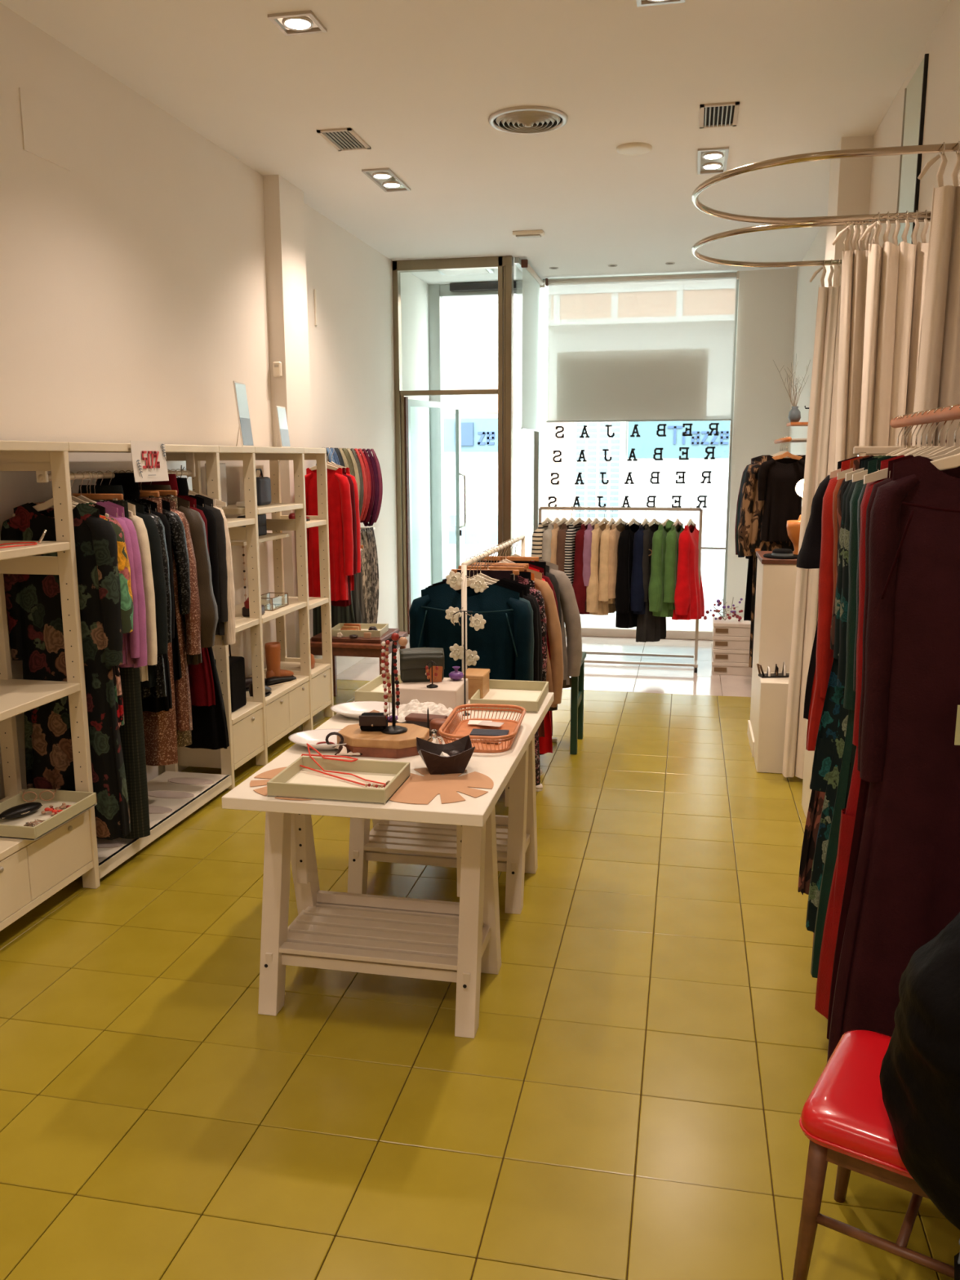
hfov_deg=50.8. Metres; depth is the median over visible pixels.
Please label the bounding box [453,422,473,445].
poster
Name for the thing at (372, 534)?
trousers
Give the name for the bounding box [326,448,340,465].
scarf
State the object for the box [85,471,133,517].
hanger
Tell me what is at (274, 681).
shoe
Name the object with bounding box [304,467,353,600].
cardigan
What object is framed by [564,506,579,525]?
hanger
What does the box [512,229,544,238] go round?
emergency light
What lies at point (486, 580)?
hanger
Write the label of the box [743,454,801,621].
coat
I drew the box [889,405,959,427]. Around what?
rail
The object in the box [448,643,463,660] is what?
paper flower
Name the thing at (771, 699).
pedestal
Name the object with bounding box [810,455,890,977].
dress
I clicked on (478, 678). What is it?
box
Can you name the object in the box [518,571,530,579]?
trousers
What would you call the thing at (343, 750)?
scarf
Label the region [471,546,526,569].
hanger
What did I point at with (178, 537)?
garment
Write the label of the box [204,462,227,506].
canvas
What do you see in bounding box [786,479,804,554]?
table lamp
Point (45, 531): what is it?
tray
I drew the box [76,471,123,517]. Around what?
hanger
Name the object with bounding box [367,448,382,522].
sweater
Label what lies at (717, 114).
ceiling vent
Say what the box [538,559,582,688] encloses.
coat
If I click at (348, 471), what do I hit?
cardigan
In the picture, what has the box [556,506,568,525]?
hanger
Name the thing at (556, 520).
hanger
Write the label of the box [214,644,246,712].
bag
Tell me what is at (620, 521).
hanger
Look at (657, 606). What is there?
sweater
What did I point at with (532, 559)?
hanger
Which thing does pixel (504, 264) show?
door frame
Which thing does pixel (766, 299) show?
wall
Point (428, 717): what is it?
cone
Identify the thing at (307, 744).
necklace
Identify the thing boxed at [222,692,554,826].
tabletop
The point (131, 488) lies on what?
dress
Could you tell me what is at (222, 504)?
hanger
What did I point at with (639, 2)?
recessed light
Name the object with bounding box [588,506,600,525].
hanger
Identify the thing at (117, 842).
print
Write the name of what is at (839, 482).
dress
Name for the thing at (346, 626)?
roll
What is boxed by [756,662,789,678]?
sandal
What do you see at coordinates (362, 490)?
scarf
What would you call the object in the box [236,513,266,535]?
clutch
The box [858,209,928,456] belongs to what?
curtain
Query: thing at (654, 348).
roller blind
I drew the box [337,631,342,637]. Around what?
hair accessory
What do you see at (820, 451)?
curtain
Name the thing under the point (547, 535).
sweater
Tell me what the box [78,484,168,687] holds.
shirt
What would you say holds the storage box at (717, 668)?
on the floor
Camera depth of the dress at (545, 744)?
5.57 m
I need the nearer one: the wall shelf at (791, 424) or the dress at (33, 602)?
the dress at (33, 602)
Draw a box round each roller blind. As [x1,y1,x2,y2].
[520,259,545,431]
[545,271,739,422]
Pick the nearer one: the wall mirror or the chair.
the chair
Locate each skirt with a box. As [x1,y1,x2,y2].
[312,591,355,635]
[351,573,362,623]
[355,572,367,623]
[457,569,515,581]
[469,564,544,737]
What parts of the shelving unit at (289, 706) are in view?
shelf, shelf, shelf, cross rail, shelf, drawer, cross rail, cross rail, plinth rail, drawer, post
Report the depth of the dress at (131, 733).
4.37 m
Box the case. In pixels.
[0,802,42,819]
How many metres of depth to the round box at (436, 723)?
3.57 m
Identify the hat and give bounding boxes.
[763,548,798,559]
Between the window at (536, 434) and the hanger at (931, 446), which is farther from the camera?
the window at (536, 434)
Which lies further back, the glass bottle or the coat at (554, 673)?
the coat at (554, 673)
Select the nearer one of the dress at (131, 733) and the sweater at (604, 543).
the dress at (131, 733)
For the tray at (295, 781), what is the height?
0.045 m
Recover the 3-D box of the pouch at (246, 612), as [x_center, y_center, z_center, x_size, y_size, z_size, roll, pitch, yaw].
[-1.305,-0.196,5.817,0.100,0.111,0.127,1,10,6]
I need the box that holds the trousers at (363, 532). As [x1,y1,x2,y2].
[360,528,371,623]
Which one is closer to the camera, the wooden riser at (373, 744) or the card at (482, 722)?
the wooden riser at (373, 744)
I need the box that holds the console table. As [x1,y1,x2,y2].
[310,626,407,696]
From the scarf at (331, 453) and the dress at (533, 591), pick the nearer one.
the dress at (533, 591)
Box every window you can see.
[449,271,738,617]
[514,257,522,271]
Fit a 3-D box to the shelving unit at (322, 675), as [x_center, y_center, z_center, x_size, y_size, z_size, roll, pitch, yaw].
[-1.234,-0.339,6.641,0.395,1.810,0.401,2,10,11]
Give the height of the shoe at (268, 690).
0.097 m
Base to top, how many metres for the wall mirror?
3.180 m
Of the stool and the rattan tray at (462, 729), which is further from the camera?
the stool
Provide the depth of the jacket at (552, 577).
5.69 m
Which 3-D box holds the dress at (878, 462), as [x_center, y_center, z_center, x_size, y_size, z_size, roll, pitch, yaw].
[1.169,0.295,2.665,0.427,1.537,0.110,2,10,13]
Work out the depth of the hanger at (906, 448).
2.98 m
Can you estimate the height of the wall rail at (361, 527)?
0.023 m
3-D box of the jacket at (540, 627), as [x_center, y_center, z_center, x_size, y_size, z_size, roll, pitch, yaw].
[0.004,0.106,4.970,0.608,0.827,0.126,2,10,11]
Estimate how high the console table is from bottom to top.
0.530 m
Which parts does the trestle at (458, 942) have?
leg, rail, height post, leg, height post, leg, rail, leg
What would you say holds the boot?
on the shelving unit at (289, 706)
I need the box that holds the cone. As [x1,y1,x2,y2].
[426,707,431,736]
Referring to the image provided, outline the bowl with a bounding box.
[416,734,475,774]
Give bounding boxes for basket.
[241,604,264,616]
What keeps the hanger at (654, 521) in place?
hanging from the rack at (695, 656)
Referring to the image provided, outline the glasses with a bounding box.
[22,787,61,802]
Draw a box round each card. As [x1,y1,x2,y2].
[232,381,253,446]
[275,405,290,447]
[467,720,492,724]
[477,720,504,727]
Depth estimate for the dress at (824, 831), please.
2.86 m
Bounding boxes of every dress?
[0,502,130,839]
[34,502,133,727]
[93,500,150,839]
[96,472,174,712]
[158,497,201,731]
[176,477,229,749]
[182,495,215,706]
[442,575,546,785]
[526,571,534,581]
[528,563,559,736]
[528,566,552,754]
[635,522,666,642]
[795,456,859,719]
[797,455,873,894]
[805,455,886,933]
[805,456,862,751]
[809,455,881,792]
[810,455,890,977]
[812,455,869,947]
[814,454,904,1019]
[826,454,914,1039]
[826,455,959,1062]
[844,455,897,808]
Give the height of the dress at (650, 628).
0.983 m
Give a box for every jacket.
[131,498,172,698]
[408,582,532,680]
[427,579,538,680]
[432,577,542,681]
[546,564,561,630]
[736,454,799,553]
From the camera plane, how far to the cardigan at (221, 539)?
4.96 m
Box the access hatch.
[18,87,71,171]
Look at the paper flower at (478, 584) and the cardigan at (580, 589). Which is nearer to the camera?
the paper flower at (478, 584)
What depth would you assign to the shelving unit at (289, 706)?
6.27 m
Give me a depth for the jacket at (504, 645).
4.64 m
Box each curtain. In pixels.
[782,258,841,778]
[831,220,877,470]
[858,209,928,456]
[910,141,959,447]
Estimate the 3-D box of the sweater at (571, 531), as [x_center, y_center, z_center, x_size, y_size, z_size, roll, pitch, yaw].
[0.837,-0.671,8.556,0.222,0.640,0.440,8,13,37]
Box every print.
[96,838,122,848]
[142,450,159,468]
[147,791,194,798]
[148,805,172,813]
[166,460,192,491]
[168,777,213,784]
[235,382,249,418]
[239,417,253,445]
[276,407,288,429]
[280,428,290,446]
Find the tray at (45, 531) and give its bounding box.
[0,528,46,548]
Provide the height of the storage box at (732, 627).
0.105 m
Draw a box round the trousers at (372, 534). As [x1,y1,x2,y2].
[365,526,378,623]
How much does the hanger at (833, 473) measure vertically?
0.190 m
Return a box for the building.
[442,285,730,552]
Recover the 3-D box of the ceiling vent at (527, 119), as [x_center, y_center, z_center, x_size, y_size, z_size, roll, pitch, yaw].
[0.261,-2.802,5.480,0.430,0.038,0.430,2,10,11]
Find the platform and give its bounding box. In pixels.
[564,613,713,639]
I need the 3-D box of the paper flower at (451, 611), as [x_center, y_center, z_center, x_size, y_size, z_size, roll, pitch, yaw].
[-0.108,-0.113,4.528,0.090,0.077,0.040,-3,11,-17]
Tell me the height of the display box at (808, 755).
0.520 m
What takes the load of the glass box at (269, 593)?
on the shelving unit at (289, 706)
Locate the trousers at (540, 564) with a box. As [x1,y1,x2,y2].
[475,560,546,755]
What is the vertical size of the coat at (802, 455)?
0.686 m
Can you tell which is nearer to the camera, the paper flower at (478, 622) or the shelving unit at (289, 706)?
the paper flower at (478, 622)
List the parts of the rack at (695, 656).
rail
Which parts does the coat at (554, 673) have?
hem trim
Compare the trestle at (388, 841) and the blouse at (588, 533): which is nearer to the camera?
the trestle at (388, 841)
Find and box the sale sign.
[129,440,168,482]
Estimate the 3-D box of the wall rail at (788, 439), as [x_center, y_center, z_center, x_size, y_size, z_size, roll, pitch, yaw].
[2.281,-1.408,7.137,0.315,0.030,1.100,2,10,11]
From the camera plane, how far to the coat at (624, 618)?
8.32 m
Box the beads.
[241,546,246,599]
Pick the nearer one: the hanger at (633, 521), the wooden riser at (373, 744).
the wooden riser at (373, 744)
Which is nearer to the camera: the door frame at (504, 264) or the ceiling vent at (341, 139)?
the ceiling vent at (341, 139)
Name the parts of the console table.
leg, leg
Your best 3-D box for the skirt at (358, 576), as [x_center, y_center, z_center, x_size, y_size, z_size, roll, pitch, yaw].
[-1.041,-0.353,7.624,0.393,0.724,0.136,1,10,6]
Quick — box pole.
[452,610,473,715]
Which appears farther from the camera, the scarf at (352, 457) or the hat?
the scarf at (352, 457)
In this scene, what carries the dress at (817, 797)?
hanging from the hanger at (842, 474)
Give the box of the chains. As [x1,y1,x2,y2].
[23,819,44,826]
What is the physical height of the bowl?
0.091 m
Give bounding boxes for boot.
[264,641,293,678]
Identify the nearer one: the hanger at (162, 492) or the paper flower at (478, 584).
the paper flower at (478, 584)
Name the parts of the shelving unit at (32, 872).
knob, post, drawer, shelf, cross rail, cross rail, shelf, shelf, plinth rail, drawer, knob, post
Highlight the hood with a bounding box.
[665,520,674,531]
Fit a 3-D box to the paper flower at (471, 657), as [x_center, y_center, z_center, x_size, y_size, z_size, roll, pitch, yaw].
[-0.049,0.079,4.550,0.092,0.077,0.041,8,13,40]
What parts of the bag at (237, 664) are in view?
handle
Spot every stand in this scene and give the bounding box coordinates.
[380,632,407,733]
[425,661,438,688]
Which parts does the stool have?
leg, leg, seat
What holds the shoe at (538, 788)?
on the floor
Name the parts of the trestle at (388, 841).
leg, rail, leg, height post, leg, rail, leg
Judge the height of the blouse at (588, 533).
0.513 m
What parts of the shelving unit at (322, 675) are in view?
post, shelf, shelf, cross rail, cross rail, cross rail, shelf, drawer, plinth rail, post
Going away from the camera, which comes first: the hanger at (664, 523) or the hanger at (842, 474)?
the hanger at (842, 474)
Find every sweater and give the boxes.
[425,582,533,680]
[531,522,548,559]
[542,523,553,562]
[550,522,564,564]
[564,522,589,584]
[586,523,616,615]
[598,524,615,604]
[629,524,645,614]
[648,524,679,617]
[671,524,704,619]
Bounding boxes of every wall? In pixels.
[0,3,431,799]
[724,268,797,617]
[788,0,959,455]
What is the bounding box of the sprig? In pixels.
[703,596,742,621]
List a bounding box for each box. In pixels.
[235,501,244,506]
[261,591,288,610]
[404,712,447,728]
[429,718,449,736]
[462,667,489,699]
[711,642,749,662]
[711,657,752,675]
[712,617,751,636]
[712,629,750,649]
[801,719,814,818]
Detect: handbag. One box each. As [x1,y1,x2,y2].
[255,468,271,505]
[399,647,444,682]
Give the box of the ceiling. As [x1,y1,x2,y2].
[0,0,950,284]
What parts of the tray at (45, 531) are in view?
cord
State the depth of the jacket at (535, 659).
4.79 m
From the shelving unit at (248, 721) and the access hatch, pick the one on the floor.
the shelving unit at (248, 721)
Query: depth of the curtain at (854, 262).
4.22 m
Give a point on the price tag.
(957, 742)
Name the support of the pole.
on the tabletop
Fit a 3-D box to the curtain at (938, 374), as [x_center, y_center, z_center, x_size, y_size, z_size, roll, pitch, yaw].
[1.527,-0.238,3.401,0.275,2.687,0.117,3,11,17]
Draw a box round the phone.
[469,728,509,736]
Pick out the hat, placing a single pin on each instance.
(777, 553)
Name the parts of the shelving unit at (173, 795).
panel, shoe shelf, post, cross rail, post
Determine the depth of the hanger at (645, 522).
8.36 m
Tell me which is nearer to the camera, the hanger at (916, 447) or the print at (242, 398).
the hanger at (916, 447)
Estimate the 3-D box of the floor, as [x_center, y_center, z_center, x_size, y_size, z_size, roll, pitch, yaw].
[-0.004,0.974,4.724,4.040,0.100,13.100,2,10,11]
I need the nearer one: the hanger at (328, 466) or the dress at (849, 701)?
the dress at (849, 701)
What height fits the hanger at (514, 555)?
0.190 m
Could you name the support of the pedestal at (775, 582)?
on the floor
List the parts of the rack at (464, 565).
rail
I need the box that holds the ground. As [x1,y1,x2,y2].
[444,548,724,617]
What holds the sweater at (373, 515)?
hanging from the wall rail
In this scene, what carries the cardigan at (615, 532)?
hanging from the hanger at (620, 521)
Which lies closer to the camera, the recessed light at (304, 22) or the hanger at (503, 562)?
the recessed light at (304, 22)
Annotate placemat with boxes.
[249,766,312,799]
[389,768,493,804]
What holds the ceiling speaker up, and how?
attached to the ceiling
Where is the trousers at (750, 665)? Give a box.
[748,552,755,667]
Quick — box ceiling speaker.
[616,142,652,155]
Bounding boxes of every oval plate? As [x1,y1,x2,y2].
[288,728,346,750]
[330,701,398,719]
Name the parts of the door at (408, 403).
hinge post, handle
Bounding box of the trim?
[428,284,522,585]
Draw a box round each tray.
[0,528,46,548]
[0,787,97,840]
[266,755,410,804]
[331,622,388,637]
[354,674,402,702]
[438,703,526,752]
[470,679,548,712]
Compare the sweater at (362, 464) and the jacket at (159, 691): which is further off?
the sweater at (362, 464)
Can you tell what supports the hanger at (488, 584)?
hanging from the rack at (464, 565)
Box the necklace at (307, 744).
[299,742,390,787]
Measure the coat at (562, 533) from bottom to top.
0.700 m
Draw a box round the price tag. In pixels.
[954,705,959,745]
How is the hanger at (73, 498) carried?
hanging from the rail at (42, 476)
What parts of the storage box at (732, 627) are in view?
lid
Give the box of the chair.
[792,1030,954,1279]
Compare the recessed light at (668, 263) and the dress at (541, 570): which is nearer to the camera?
the dress at (541, 570)
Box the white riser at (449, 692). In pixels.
[395,677,468,710]
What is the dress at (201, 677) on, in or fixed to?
hanging from the hanger
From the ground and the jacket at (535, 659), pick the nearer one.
the jacket at (535, 659)
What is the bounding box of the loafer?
[244,676,266,691]
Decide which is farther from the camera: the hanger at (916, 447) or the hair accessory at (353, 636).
the hair accessory at (353, 636)
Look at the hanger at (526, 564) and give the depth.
5.29 m
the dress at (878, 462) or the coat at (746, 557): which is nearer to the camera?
the dress at (878, 462)
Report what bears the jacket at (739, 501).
hanging from the hanger
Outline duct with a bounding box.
[314,288,317,325]
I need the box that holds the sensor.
[272,361,282,377]
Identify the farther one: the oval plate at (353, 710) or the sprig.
the sprig
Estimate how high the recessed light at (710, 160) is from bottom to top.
0.012 m
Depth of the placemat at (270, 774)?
3.06 m
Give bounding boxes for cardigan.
[195,494,227,635]
[199,493,235,645]
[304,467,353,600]
[330,467,357,606]
[346,467,360,591]
[572,523,589,614]
[608,522,627,598]
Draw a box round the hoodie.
[663,520,684,609]
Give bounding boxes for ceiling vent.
[316,127,370,151]
[488,105,568,133]
[699,101,739,128]
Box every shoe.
[248,683,271,697]
[265,675,297,687]
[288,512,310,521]
[535,783,542,791]
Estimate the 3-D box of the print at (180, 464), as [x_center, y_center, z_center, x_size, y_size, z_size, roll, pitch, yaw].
[-1.622,-0.811,5.453,0.015,0.320,0.280,2,10,11]
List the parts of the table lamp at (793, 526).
bulb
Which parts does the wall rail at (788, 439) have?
rod, wall arm, wall arm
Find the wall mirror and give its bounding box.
[895,53,928,244]
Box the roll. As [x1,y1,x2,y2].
[340,623,360,630]
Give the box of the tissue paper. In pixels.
[387,698,464,724]
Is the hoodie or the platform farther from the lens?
the platform
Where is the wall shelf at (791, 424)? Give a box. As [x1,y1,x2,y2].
[786,422,808,426]
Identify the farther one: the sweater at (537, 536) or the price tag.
the sweater at (537, 536)
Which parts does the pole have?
arm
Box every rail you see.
[35,453,195,482]
[360,527,375,533]
[691,142,959,223]
[691,217,930,266]
[773,436,806,444]
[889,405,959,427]
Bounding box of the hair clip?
[368,710,379,712]
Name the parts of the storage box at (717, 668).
lid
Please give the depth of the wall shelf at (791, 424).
7.21 m
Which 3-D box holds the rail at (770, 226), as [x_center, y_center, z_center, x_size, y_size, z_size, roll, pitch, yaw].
[1.476,-1.810,4.644,0.992,0.060,0.970,2,10,11]
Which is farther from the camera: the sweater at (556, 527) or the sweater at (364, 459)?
the sweater at (556, 527)
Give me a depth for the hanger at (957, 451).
2.36 m
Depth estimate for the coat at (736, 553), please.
7.43 m
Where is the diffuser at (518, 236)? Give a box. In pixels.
[515,234,541,238]
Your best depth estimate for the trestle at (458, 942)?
3.23 m
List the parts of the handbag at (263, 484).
handle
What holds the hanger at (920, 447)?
hanging from the rail at (945, 415)
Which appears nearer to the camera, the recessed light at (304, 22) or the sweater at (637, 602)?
the recessed light at (304, 22)
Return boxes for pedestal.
[747,551,796,756]
[753,671,789,773]
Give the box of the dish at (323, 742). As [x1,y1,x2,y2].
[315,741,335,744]
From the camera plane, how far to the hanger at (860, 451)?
3.12 m
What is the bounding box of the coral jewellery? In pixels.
[40,802,70,815]
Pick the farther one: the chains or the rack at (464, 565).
the rack at (464, 565)
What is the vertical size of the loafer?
0.077 m
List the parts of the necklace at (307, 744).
cord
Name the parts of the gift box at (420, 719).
lid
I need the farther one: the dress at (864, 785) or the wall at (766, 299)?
the wall at (766, 299)
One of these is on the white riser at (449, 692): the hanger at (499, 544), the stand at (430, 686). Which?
the stand at (430, 686)
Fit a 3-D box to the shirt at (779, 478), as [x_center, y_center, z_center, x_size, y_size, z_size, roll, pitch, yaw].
[2.054,-0.953,6.810,0.365,0.577,0.167,2,10,12]
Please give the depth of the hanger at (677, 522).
8.33 m
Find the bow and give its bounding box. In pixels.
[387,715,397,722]
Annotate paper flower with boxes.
[444,606,462,623]
[445,570,462,587]
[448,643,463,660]
[465,575,487,592]
[465,613,485,631]
[465,648,479,666]
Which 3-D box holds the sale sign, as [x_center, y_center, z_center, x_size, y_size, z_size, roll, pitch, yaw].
[-1.450,-0.786,4.452,0.009,0.175,0.310,2,10,11]
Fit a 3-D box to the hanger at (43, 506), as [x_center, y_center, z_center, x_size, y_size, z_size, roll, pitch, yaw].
[-1.692,-0.572,4.023,0.392,0.192,0.016,3,11,16]
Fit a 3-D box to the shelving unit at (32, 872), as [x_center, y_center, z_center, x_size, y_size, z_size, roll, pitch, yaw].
[-1.894,0.235,3.466,0.395,1.810,1.276,2,10,11]
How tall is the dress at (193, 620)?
1.097 m
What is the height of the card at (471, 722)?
0.002 m
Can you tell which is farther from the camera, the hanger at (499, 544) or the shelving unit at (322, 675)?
the shelving unit at (322, 675)
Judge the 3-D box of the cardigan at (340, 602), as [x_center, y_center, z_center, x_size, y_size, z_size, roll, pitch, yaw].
[-1.047,-0.718,7.062,0.399,0.961,0.125,3,11,17]
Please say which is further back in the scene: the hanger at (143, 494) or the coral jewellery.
the hanger at (143, 494)
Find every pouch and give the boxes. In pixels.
[241,596,264,616]
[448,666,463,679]
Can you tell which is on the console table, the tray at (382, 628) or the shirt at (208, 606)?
the tray at (382, 628)
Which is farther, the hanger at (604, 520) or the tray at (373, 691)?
the hanger at (604, 520)
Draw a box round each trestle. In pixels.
[257,806,501,1038]
[347,735,537,914]
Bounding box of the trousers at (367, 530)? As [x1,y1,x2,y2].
[361,527,374,623]
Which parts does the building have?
pane, pane, pane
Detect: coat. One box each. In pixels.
[526,568,563,711]
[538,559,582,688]
[556,522,572,572]
[614,522,641,628]
[734,454,797,555]
[737,454,799,559]
[737,454,804,555]
[739,454,803,553]
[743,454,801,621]
[879,911,959,1279]
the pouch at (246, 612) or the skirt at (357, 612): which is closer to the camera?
the pouch at (246, 612)
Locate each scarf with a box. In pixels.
[315,447,335,465]
[324,731,362,755]
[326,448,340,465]
[326,448,345,466]
[338,448,349,467]
[342,448,355,476]
[346,448,359,497]
[347,448,364,516]
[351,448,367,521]
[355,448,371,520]
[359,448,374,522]
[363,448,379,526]
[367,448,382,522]
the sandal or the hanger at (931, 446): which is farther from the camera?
the sandal
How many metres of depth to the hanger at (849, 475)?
2.74 m
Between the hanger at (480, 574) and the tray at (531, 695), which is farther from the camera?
the hanger at (480, 574)
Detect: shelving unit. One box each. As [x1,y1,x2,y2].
[0,440,100,931]
[0,442,235,879]
[177,445,267,769]
[222,446,313,747]
[263,447,333,716]
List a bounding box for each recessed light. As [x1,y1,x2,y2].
[267,10,327,35]
[361,168,410,191]
[437,268,493,275]
[549,266,558,269]
[608,264,617,266]
[635,0,684,6]
[665,262,675,264]
[697,146,728,174]
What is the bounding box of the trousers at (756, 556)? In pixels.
[751,555,757,665]
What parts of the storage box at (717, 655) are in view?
lid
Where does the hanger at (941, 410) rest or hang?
hanging from the rail at (945, 415)
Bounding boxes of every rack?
[461,534,557,742]
[538,506,702,672]
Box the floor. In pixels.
[0,634,959,1279]
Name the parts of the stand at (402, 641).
arm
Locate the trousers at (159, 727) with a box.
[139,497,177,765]
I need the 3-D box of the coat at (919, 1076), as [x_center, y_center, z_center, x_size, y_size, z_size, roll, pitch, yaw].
[1.019,0.894,1.896,0.494,1.025,0.589,7,12,33]
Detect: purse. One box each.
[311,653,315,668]
[359,712,387,731]
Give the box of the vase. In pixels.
[773,355,810,422]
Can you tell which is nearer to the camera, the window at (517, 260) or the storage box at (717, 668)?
the storage box at (717, 668)
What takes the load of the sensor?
attached to the wall at (161, 272)
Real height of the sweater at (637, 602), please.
0.739 m
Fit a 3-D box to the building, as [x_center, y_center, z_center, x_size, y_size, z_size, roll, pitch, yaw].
[3.108,-8.740,19.383,30.000,14.200,3.500,2,10,11]
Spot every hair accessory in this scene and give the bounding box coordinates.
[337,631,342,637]
[349,634,358,638]
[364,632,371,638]
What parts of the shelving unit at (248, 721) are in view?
post, cross rail, cross rail, shelf, shelf, shelf, drawer, plinth rail, cross rail, post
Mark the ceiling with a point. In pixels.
(420, 82)
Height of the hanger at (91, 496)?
0.146 m
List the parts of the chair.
leg, leg, seat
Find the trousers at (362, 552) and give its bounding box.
[360,534,366,613]
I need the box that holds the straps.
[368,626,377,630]
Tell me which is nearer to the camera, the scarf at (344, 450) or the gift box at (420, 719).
the gift box at (420, 719)
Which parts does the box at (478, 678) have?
lid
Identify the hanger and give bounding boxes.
[12,502,108,516]
[32,472,75,511]
[52,471,123,500]
[69,471,116,514]
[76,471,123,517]
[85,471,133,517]
[91,471,106,500]
[119,470,159,497]
[139,481,177,496]
[182,468,226,507]
[309,447,338,471]
[325,447,342,468]
[328,447,349,469]
[450,551,519,580]
[452,557,488,590]
[457,547,524,572]
[466,552,498,582]
[466,554,496,583]
[466,555,492,585]
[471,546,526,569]
[473,545,528,568]
[479,539,538,562]
[497,541,515,563]
[497,542,508,563]
[497,543,503,563]
[509,537,521,556]
[541,506,552,525]
[551,506,560,524]
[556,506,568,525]
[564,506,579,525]
[572,506,585,525]
[582,506,592,525]
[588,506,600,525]
[597,506,609,525]
[607,506,615,526]
[613,506,626,526]
[627,506,639,525]
[639,506,648,528]
[648,506,661,526]
[660,506,669,526]
[672,511,682,526]
[685,511,695,526]
[772,436,802,460]
[829,413,911,478]
[836,413,921,479]
[842,413,913,471]
[844,409,934,480]
[852,407,947,482]
[853,415,940,456]
[863,404,959,484]
[865,408,939,470]
[877,405,954,471]
[884,414,908,455]
[888,406,959,478]
[891,413,918,456]
[897,411,923,456]
[903,410,928,455]
[929,453,959,470]
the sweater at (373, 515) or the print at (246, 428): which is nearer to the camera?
the print at (246, 428)
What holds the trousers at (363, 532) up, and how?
hanging from the wall rail at (361, 527)
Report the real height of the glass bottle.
0.094 m
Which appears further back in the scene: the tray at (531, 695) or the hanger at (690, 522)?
the hanger at (690, 522)
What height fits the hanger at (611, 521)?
0.175 m
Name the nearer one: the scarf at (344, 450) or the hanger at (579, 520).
the scarf at (344, 450)
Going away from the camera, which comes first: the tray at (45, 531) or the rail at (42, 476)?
the tray at (45, 531)
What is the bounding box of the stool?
[569,652,586,754]
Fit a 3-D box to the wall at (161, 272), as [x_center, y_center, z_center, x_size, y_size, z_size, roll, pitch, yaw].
[-1.860,-0.835,4.783,0.260,3.650,13.100,2,10,11]
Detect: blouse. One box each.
[43,501,139,664]
[103,501,146,667]
[127,502,157,681]
[138,473,208,552]
[582,523,597,586]
[837,455,877,553]
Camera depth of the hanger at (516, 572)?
4.98 m
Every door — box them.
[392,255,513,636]
[404,396,466,634]
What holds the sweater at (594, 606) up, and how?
hanging from the hanger at (604, 520)
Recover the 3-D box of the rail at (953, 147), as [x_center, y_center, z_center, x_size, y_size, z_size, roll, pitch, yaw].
[1.277,-1.637,3.685,0.992,0.060,1.000,2,10,11]
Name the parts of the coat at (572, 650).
hem trim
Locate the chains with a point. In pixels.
(30, 824)
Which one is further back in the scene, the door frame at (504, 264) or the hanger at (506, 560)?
the door frame at (504, 264)
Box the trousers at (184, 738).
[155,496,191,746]
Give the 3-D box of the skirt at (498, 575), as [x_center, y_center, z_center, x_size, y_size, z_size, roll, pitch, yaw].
[0.029,0.049,5.068,0.410,0.804,0.129,1,10,8]
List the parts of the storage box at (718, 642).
lid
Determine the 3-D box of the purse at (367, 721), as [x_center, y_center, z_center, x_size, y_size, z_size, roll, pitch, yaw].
[-0.360,0.277,3.422,0.092,0.056,0.066,0,10,3]
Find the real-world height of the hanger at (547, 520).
0.174 m
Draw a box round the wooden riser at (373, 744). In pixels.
[337,722,429,758]
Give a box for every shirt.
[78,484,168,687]
[138,484,217,665]
[757,454,805,542]
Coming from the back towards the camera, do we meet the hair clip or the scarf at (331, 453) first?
the scarf at (331, 453)
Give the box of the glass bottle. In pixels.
[426,728,442,744]

